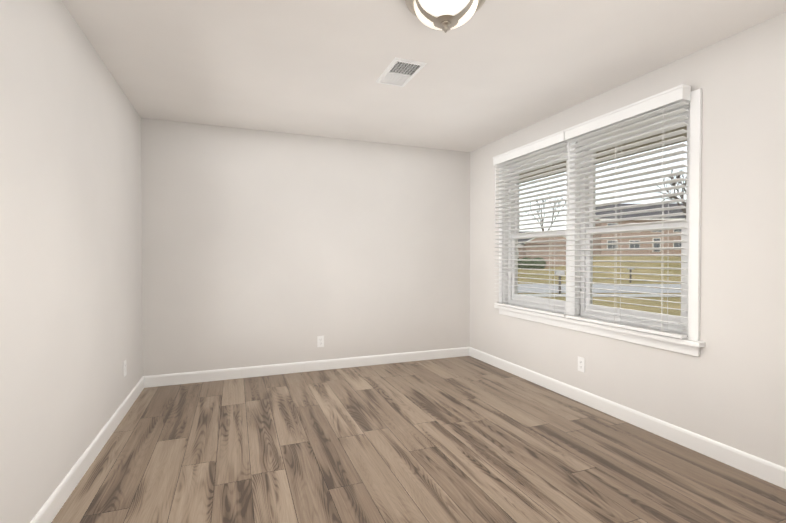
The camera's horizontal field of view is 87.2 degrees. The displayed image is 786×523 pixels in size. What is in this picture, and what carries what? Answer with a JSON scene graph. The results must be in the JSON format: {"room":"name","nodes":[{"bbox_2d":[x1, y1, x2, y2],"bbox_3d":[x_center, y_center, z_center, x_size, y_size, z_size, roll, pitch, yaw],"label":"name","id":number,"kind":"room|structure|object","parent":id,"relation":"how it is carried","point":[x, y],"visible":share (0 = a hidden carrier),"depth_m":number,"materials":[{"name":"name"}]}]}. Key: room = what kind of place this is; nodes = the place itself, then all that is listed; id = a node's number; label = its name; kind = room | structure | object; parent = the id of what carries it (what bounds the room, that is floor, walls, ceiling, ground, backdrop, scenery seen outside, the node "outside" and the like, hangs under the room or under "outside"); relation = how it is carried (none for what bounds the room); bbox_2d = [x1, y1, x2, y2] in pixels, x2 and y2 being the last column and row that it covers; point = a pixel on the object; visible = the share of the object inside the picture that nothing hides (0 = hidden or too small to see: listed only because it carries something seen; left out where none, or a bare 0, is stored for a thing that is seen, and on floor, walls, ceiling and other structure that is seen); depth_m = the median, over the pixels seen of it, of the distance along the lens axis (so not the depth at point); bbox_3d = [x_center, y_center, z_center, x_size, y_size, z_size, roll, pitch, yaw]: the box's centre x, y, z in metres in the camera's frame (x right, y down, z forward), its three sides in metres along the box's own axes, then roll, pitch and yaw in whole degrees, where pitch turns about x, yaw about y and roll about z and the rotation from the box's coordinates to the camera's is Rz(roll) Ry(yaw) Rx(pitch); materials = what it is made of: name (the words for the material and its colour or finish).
{"room":"empty bedroom","nodes":[
{"label":"empty bedroom","id":0,"kind":"room"},
{"bbox_2d":[0,0,142,522],"bbox_3d":[-1.413,-0.048,1.283,0.150,2.440,5.480,0,1,-21],"label":"wall","id":1,"kind":"structure","parent":0,"point":[70,247],"depth_m":1.98,"materials":[{"name":"paint"}]},
{"bbox_2d":[30,376,143,522],"bbox_3d":[-1.336,1.120,1.326,0.014,0.104,5.180,0,1,-21],"label":"baseboard","id":2,"kind":"structure","parent":1,"relation":"attached to","point":[49,510],"depth_m":2.23,"materials":[{"name":"white wood"}]},
{"bbox_2d":[123,360,126,376],"bbox_3d":[-2.034,0.811,3.133,0.008,0.115,0.070,0,1,-21],"label":"electrical outlet","id":3,"kind":"object","parent":1,"relation":"attached to","point":[124,368],"visible":1,"depth_m":3.11,"materials":[{"name":"white plastic"}]},
{"bbox_2d":[141,118,469,375],"bbox_3d":[-0.701,-0.084,4.411,3.420,2.440,0.150,0,1,-21],"label":"wall","id":4,"kind":"structure","parent":0,"point":[261,247],"depth_m":4.21,"materials":[{"name":"paint"}]},
{"bbox_2d":[143,347,468,387],"bbox_3d":[-0.672,1.085,4.347,3.420,0.104,0.014,0,1,-21],"label":"baseboard","id":5,"kind":"structure","parent":4,"relation":"attached to","point":[216,375],"depth_m":4.21,"materials":[{"name":"white wood"}]},
{"bbox_2d":[317,336,323,346],"bbox_3d":[-0.757,0.838,4.315,0.070,0.115,0.008,0,1,-21],"label":"electrical outlet","id":6,"kind":"object","parent":4,"relation":"attached to","point":[320,341],"visible":1,"depth_m":4.31,"materials":[{"name":"white plastic"}]},
{"bbox_2d":[51,356,785,522],"bbox_3d":[0.254,1.225,1.937,3.720,0.120,5.480,0,1,-21],"label":"floor","id":7,"kind":"structure","parent":0,"point":[465,439],"depth_m":2.40,"materials":[{"name":"brown wood"}]},
{"bbox_2d":[62,0,785,151],"bbox_3d":[0.254,-1.350,1.908,3.720,0.150,5.480,0,1,-21],"label":"ceiling","id":8,"kind":"structure","parent":0,"point":[490,71],"depth_m":2.59,"materials":[{"name":"paint"}]},
{"bbox_2d":[376,57,426,86],"bbox_3d":[0.047,-1.279,2.809,0.220,0.012,0.390,0,1,-21],"label":"ceiling vent","id":9,"kind":"object","parent":8,"relation":"in","point":[401,72],"visible":1,"depth_m":2.78,"materials":[{"name":"white plastic"}]},
{"bbox_2d":[405,0,485,32],"bbox_3d":[0.247,-1.172,1.929,0.380,0.206,0.380,0,1,-21],"label":"flush-mount light","id":10,"kind":"object","parent":8,"relation":"attached to","point":[445,16],"visible":1,"depth_m":1.89,"materials":[{"name":"white glass"}]},
{"bbox_2d":[470,12,785,467],"bbox_3d":[1.920,-0.062,2.562,0.150,2.440,5.480,0,1,-21],"label":"wall","id":11,"kind":"structure","parent":0,"point":[727,387],"depth_m":2.41,"materials":[{"name":"paint"}]},
{"bbox_2d":[578,356,584,372],"bbox_3d":[1.533,0.839,3.361,0.008,0.115,0.070,0,1,-21],"label":"electrical outlet","id":12,"kind":"object","parent":11,"relation":"attached to","point":[581,364],"visible":1,"depth_m":3.36,"materials":[{"name":"white plastic"}]},
{"bbox_2d":[494,89,704,356],"bbox_3d":[1.547,-0.243,3.456,0.205,1.620,2.080,0,1,-21],"label":"window unit","id":13,"kind":"structure","parent":11,"relation":"in","point":[655,323],"depth_m":2.93,"materials":[{"name":"white plastic"}]},
{"bbox_2d":[493,130,568,316],"bbox_3d":[1.260,-0.316,3.894,0.085,1.551,0.998,0,1,-21],"label":"window blind","id":14,"kind":"object","parent":13,"relation":"attached to","point":[541,146],"visible":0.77,"depth_m":3.81,"materials":[{"name":"white plastic"}]},
{"bbox_2d":[508,151,565,313],"bbox_3d":[1.410,-0.266,3.932,0.090,1.441,0.888,0,1,-21],"label":"window unit","id":15,"kind":"structure","parent":13,"relation":"in","point":[511,296],"depth_m":4.10,"materials":[{"name":"white plastic"}]},
{"bbox_2d":[564,84,690,338],"bbox_3d":[1.614,-0.306,2.972,0.085,1.551,0.963,0,1,-21],"label":"window blind","id":16,"kind":"object","parent":13,"relation":"attached to","point":[676,97],"visible":0.98,"depth_m":2.87,"materials":[{"name":"white plastic"}]},
{"bbox_2d":[519,126,686,183],"bbox_3d":[2.248,-1.024,2.677,0.549,0.160,7.180,0,1,-21],"label":"canopy","id":17,"kind":"object","parent":11,"relation":"attached to","point":[670,131],"depth_m":3.51,"materials":[{"name":"beige paint"}]},
{"bbox_2d":[469,347,785,488],"bbox_3d":[1.844,1.106,2.546,0.014,0.104,5.180,0,1,-21],"label":"baseboard","id":18,"kind":"structure","parent":11,"relation":"attached to","point":[766,470],"depth_m":2.74,"materials":[{"name":"white wood"}]},
{"label":"outside","id":19,"kind":"structure","parent":0,"visible":0},
{"bbox_2d":[518,256,680,315],"bbox_3d":[70.937,0.093,66.908,174.786,2.350,248.397,0,1,-21],"label":"ground","id":20,"kind":"structure","parent":19,"point":[651,277],"depth_m":36.11,"materials":[{"name":"green plant"}]},
{"bbox_2d":[518,257,545,268],"bbox_3d":[13.549,0.258,47.750,8.152,1.500,1.831,0,1,2],"label":"hedge","id":21,"kind":"object","parent":20,"relation":"on","point":[531,266],"depth_m":47.06,"materials":[{"name":"green plant"}]},
{"bbox_2d":[518,229,565,267],"bbox_3d":[16.716,-0.907,54.895,15.500,6.300,10.920,0,1,2],"label":"house","id":22,"kind":"structure","parent":20,"relation":"on","point":[545,248],"depth_m":49.88,"materials":[{"name":"brick"}]},
{"bbox_2d":[521,194,565,230],"bbox_3d":[29.763,-7.294,81.514,9.071,12.501,7.348,0,1,-21],"label":"tree","id":23,"kind":"object","parent":20,"relation":"on","point":[542,220],"depth_m":81.41,"materials":[{"name":"grey plant"}]},
{"bbox_2d":[555,271,564,293],"bbox_3d":[9.099,1.249,22.490,0.480,1.460,0.180,0,1,2],"label":"mailbox","id":24,"kind":"object","parent":20,"relation":"on","point":[560,272],"depth_m":22.43,"materials":[{"name":"grey"}]},
{"bbox_2d":[518,284,680,292],"bbox_3d":[50.632,1.689,26.362,140.028,0.030,7.501,0,1,1],"label":"road","id":25,"kind":"structure","parent":20,"relation":"on","point":[605,286],"depth_m":26.08,"materials":[{"name":"grey asphalt"}]},
{"bbox_2d":[518,294,680,296],"bbox_3d":[50.471,1.754,20.965,140.028,0.004,1.500,0,1,1],"label":"sidewalk","id":26,"kind":"structure","parent":20,"relation":"on","point":[627,295],"depth_m":21.26,"materials":[{"name":"white concrete"}]},
{"bbox_2d":[627,268,633,282],"bbox_3d":[18.383,1.123,31.917,0.480,1.460,0.180,0,1,2],"label":"mailbox","id":27,"kind":"object","parent":20,"relation":"on","point":[630,274],"depth_m":31.87,"materials":[{"name":"grey"}]},
{"bbox_2d":[593,203,685,254],"bbox_3d":[41.400,-4.607,69.071,18.000,10.200,10.030,0,1,2],"label":"house","id":28,"kind":"structure","parent":20,"relation":"on","point":[674,251],"depth_m":64.73,"materials":[{"name":"brick"}]},
{"bbox_2d":[654,167,685,216],"bbox_3d":[29.799,-4.426,43.713,5.753,10.842,6.159,0,1,-21],"label":"tree","id":29,"kind":"object","parent":20,"relation":"on","point":[676,197],"depth_m":43.53,"materials":[{"name":"grey plant"}]}
]}

